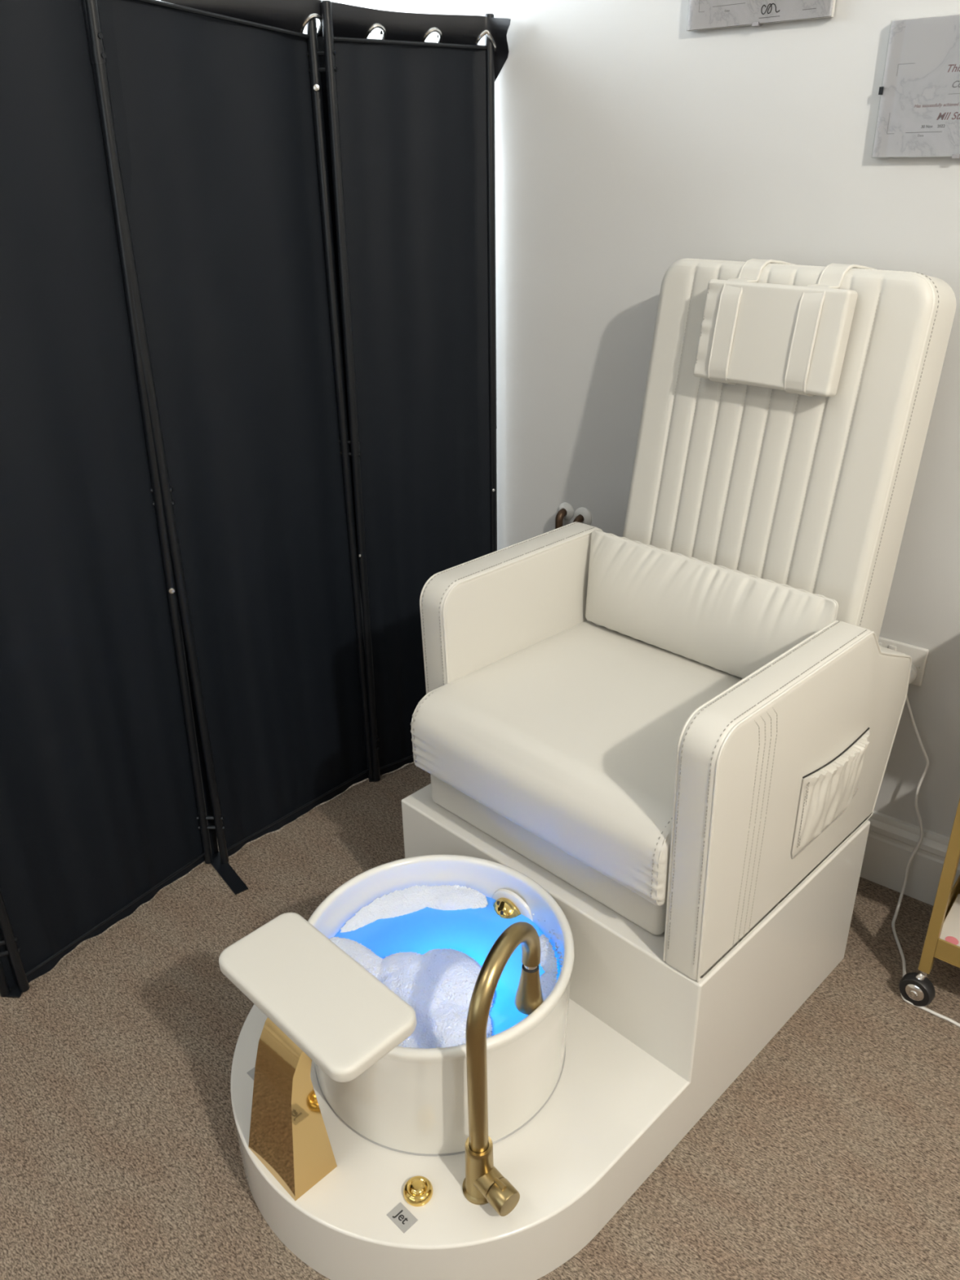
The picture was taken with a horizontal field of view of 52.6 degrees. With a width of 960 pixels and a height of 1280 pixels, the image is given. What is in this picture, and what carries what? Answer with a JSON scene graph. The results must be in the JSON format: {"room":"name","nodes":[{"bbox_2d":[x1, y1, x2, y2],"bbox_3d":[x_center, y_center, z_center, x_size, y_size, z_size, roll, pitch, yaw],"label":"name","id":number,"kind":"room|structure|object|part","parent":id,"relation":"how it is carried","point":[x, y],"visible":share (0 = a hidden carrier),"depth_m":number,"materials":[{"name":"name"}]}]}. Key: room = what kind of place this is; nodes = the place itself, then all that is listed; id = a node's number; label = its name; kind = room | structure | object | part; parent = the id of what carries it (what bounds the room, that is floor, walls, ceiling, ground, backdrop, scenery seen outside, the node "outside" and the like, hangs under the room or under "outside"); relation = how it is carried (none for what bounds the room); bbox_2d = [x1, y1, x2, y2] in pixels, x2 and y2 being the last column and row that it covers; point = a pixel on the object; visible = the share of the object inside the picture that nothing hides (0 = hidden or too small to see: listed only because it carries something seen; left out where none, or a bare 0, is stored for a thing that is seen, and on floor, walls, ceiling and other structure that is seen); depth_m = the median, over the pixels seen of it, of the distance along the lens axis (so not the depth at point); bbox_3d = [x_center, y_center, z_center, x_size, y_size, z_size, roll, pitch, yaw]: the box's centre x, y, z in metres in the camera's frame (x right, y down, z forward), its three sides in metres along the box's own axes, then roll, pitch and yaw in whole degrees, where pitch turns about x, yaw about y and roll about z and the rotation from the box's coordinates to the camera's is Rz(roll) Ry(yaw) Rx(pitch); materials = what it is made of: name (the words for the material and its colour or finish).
{"room":"salon","nodes":[
{"label":"salon","id":0,"kind":"room"},
{"bbox_2d":[0,762,959,1279],"bbox_3d":[0.183,1.474,0.507,5.300,0.060,4.238,19,32,34],"label":"floor","id":1,"kind":"structure","parent":0,"point":[834,1153],"depth_m":1.71,"materials":[{"name":"carpet"}]},
{"bbox_2d":[0,0,497,998],"bbox_3d":[-0.686,-0.261,1.918,1.910,1.833,0.257,-25,35,-39],"label":"divider","id":2,"kind":"object","parent":1,"relation":"on","point":[247,298],"visible":0.97,"depth_m":2.02,"materials":[{"name":"black fabric"}]},
{"bbox_3d":[-1.168,-0.019,1.482,0.518,1.798,0.019,-20,32,-33],"label":"fabric panel","id":3,"kind":"part","parent":2,"relation":"part of","materials":[{"name":"black fabric"}]},
{"bbox_3d":[-0.952,0.704,2.041,0.028,0.004,0.119,1,26,4],"label":"foot plate","id":4,"kind":"part","parent":2,"relation":"part of","materials":[{"name":"black metal"}]},
{"bbox_3d":[-0.795,-0.189,1.812,0.054,1.798,0.568,19,33,35],"label":"fabric panel","id":5,"kind":"part","parent":2,"relation":"part of","materials":[{"name":"black fabric"}]},
{"bbox_3d":[-0.799,0.602,2.170,0.006,0.006,0.489,16,31,31],"label":"panel rod","id":6,"kind":"part","parent":2,"relation":"part of","materials":[{"name":"black"}]},
{"bbox_3d":[-0.483,-1.118,1.738,0.008,0.050,0.469,21,34,37],"label":"panel rod","id":7,"kind":"part","parent":2,"relation":"part of","materials":[{"name":"black metal"}]},
{"bbox_3d":[-0.632,0.542,2.356,0.033,0.004,0.255,-19,31,-32],"label":"foot plate","id":8,"kind":"part","parent":2,"relation":"part of","materials":[{"name":"black metal"}]},
{"bbox_3d":[-0.469,-0.348,2.138,0.022,1.785,0.518,22,34,38],"label":"fabric panel","id":9,"kind":"part","parent":2,"relation":"part of","materials":[{"name":"black fabric"}]},
{"bbox_3d":[-0.459,0.432,2.503,0.006,0.006,0.475,21,34,38],"label":"panel rod","id":10,"kind":"part","parent":2,"relation":"part of","materials":[{"name":"black metal"}]},
{"bbox_2d":[160,0,511,80],"bbox_3d":[-0.257,-0.667,2.203,0.751,1.311,0.112,-15,30,-26],"label":"curtain","id":11,"kind":"object","parent":2,"relation":"hanging from","point":[348,20],"visible":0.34,"depth_m":1.96,"materials":[{"name":"black fabric"}]},
{"bbox_3d":[-0.119,0.301,2.755,0.402,0.006,0.006,-18,31,-31],"label":"panel rod","id":12,"kind":"part","parent":2,"relation":"part of","materials":[{"name":"black"}]},
{"bbox_3d":[-0.137,-1.228,2.001,0.394,0.008,0.008,-19,31,-32],"label":"panel rod","id":13,"kind":"part","parent":2,"relation":"part of","materials":[{"name":"black metal"}]},
{"bbox_3d":[-0.138,-0.453,2.388,0.410,1.740,0.021,-18,31,-31],"label":"fabric panel","id":14,"kind":"part","parent":2,"relation":"part of","materials":[{"name":"black fabric"}]},
{"bbox_2d":[218,257,956,1279],"bbox_3d":[0.161,0.119,1.670,1.382,1.343,0.737,-25,35,-39],"label":"chair","id":15,"kind":"object","parent":1,"relation":"on","point":[691,836],"visible":0.9,"depth_m":1.64,"materials":[{"name":"white leather"}]},
{"bbox_2d":[307,854,574,1155],"bbox_3d":[-0.071,0.600,1.653,0.456,0.234,0.456,19,32,34],"label":"basin","id":16,"kind":"object","parent":15,"relation":"in","point":[412,1101],"depth_m":1.52,"materials":[{"name":"white ceramic"}]},
{"bbox_2d":[333,896,559,1035],"bbox_3d":[-0.071,0.617,1.661,0.409,0.134,0.409,-25,35,-39],"label":"water","id":17,"kind":"object","parent":15,"relation":"in","point":[473,932],"visible":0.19,"depth_m":1.71,"materials":[{"name":"blue liquid"}]},
{"bbox_2d":[328,884,562,1048],"bbox_3d":[-0.068,0.538,1.621,0.412,0.049,0.414,-25,35,-39],"label":"foam","id":18,"kind":"object","parent":17,"relation":"on","point":[438,984],"visible":0.56,"depth_m":1.59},
{"bbox_2d":[462,921,542,1216],"bbox_3d":[0.052,0.610,1.417,0.124,0.418,0.221,19,32,34],"label":"tap","id":19,"kind":"object","parent":15,"relation":"on","point":[502,1073],"depth_m":1.44,"materials":[{"name":"gold metal"}]},
{"bbox_3d":[0.149,-0.006,2.119,0.674,0.461,0.068,-25,35,-39],"label":"armrest","id":20,"kind":"part","parent":15,"relation":"part of","materials":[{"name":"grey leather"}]},
{"bbox_2d":[410,620,742,905],"bbox_3d":[0.262,0.179,1.835,0.552,0.162,0.583,-25,35,-39],"label":"seat cushion","id":21,"kind":"object","parent":15,"relation":"on","point":[569,731],"depth_m":1.73,"materials":[{"name":"white leather"}]},
{"bbox_2d":[585,529,838,678],"bbox_3d":[0.424,-0.055,1.905,0.079,0.210,0.551,-25,35,-39],"label":"lumbar pillow","id":22,"kind":"object","parent":15,"relation":"on","point":[734,622],"visible":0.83,"depth_m":1.87,"materials":[{"name":"white leather"}]},
{"bbox_2d":[693,258,875,396],"bbox_3d":[0.570,-0.581,1.786,0.210,0.216,0.279,-25,35,-39],"label":"headrest pillow","id":23,"kind":"object","parent":15,"relation":"on","point":[792,339],"visible":1,"depth_m":1.72,"materials":[{"name":"white leather"}]},
{"bbox_3d":[0.544,0.218,1.650,0.674,0.461,0.068,-25,35,-39],"label":"armrest","id":24,"kind":"part","parent":15,"relation":"part of","materials":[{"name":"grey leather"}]},
{"bbox_3d":[0.546,-0.270,1.923,0.268,0.880,0.540,-25,35,-39],"label":"backrest","id":25,"kind":"part","parent":15,"relation":"part of","materials":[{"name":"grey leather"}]},
{"bbox_2d":[891,664,959,1026],"bbox_3d":[1.069,0.531,1.675,0.246,0.568,1.126,-15,29,-26],"label":"power cable","id":26,"kind":"object","parent":1,"relation":"on","point":[913,673],"visible":0.87,"depth_m":2.05,"materials":[{"name":"white plastic"}]},
{"bbox_2d":[898,799,959,1006],"bbox_3d":[1.083,0.335,1.742,0.425,0.860,0.309,19,32,34],"label":"trolley","id":27,"kind":"object","parent":1,"relation":"on","point":[917,988],"visible":0.73,"depth_m":1.85,"materials":[{"name":"gold metal"}]},
{"bbox_3d":[0.868,0.658,1.909,0.026,0.028,0.019,-5,26,-7],"label":"castor stem","id":28,"kind":"part","parent":27,"relation":"part of","materials":[{"name":"silver metal"}]},
{"bbox_3d":[0.866,0.297,1.735,0.021,0.778,0.021,19,32,34],"label":"leg","id":29,"kind":"part","parent":27,"relation":"part of","materials":[{"name":"gold metal"}]},
{"bbox_2d":[933,875,959,968],"bbox_3d":[1.097,0.584,1.870,0.378,0.045,0.290,19,32,34],"label":"shelf","id":30,"kind":"object","parent":27,"relation":"attached to","point":[944,950],"depth_m":1.86,"materials":[{"name":"gold metal"}]},
{"bbox_2d":[939,893,959,946],"bbox_3d":[0.994,0.581,1.901,0.158,0.019,0.175,19,32,34],"label":"paper packet","id":31,"kind":"object","parent":27,"relation":"on","point":[950,932],"visible":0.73,"depth_m":1.92,"materials":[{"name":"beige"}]},
{"bbox_2d":[302,0,959,837],"bbox_3d":[1.445,-0.669,1.254,5.100,3.080,0.100,19,32,34],"label":"wall","id":32,"kind":"structure","parent":0,"point":[631,143],"depth_m":2.00,"materials":[{"name":"grey paint"}]},
{"bbox_2d":[555,502,573,528],"bbox_3d":[0.211,-0.005,2.595,0.045,0.744,0.042,19,32,34],"label":"pipe","id":33,"kind":"object","parent":32,"relation":"attached to","point":[566,511],"visible":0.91,"depth_m":2.44,"materials":[{"name":"orange metal"}]},
{"bbox_2d":[573,506,591,524],"bbox_3d":[0.251,0.010,2.567,0.051,0.740,0.042,19,32,34],"label":"pipe","id":34,"kind":"object","parent":32,"relation":"attached to","point":[582,515],"visible":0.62,"depth_m":2.41,"materials":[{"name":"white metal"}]},
{"bbox_2d":[686,0,835,31],"bbox_3d":[0.504,-1.216,1.729,0.285,0.211,0.015,19,32,34],"label":"frame","id":35,"kind":"object","parent":32,"relation":"attached to","point":[704,15],"visible":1,"depth_m":1.77,"materials":[{"name":"white paper"}]},
{"bbox_2d":[878,636,928,686],"bbox_3d":[0.864,0.040,2.054,0.146,0.086,0.014,19,32,34],"label":"wall socket","id":36,"kind":"object","parent":32,"relation":"attached to","point":[919,655],"visible":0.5,"depth_m":2.02,"materials":[{"name":"white plastic"}]},
{"bbox_2d":[888,644,896,650],"bbox_3d":[0.864,0.020,2.037,0.015,0.016,0.004,19,32,34],"label":"switch","id":37,"kind":"object","parent":36,"relation":"attached to","point":[891,646],"depth_m":2.03,"materials":[{"name":"white plastic"}]},
{"bbox_2d":[860,810,959,906],"bbox_3d":[1.433,0.653,1.854,5.100,0.178,0.019,19,32,34],"label":"baseboard","id":38,"kind":"structure","parent":32,"relation":"attached to","point":[891,842],"depth_m":2.19,"materials":[{"name":"white paint"}]},
{"bbox_2d":[871,13,959,158],"bbox_3d":[0.810,-0.916,1.608,0.291,0.214,0.015,19,32,34],"label":"frame","id":39,"kind":"object","parent":32,"relation":"attached to","point":[919,108],"visible":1,"depth_m":1.65,"materials":[{"name":"white paper"}]}
]}

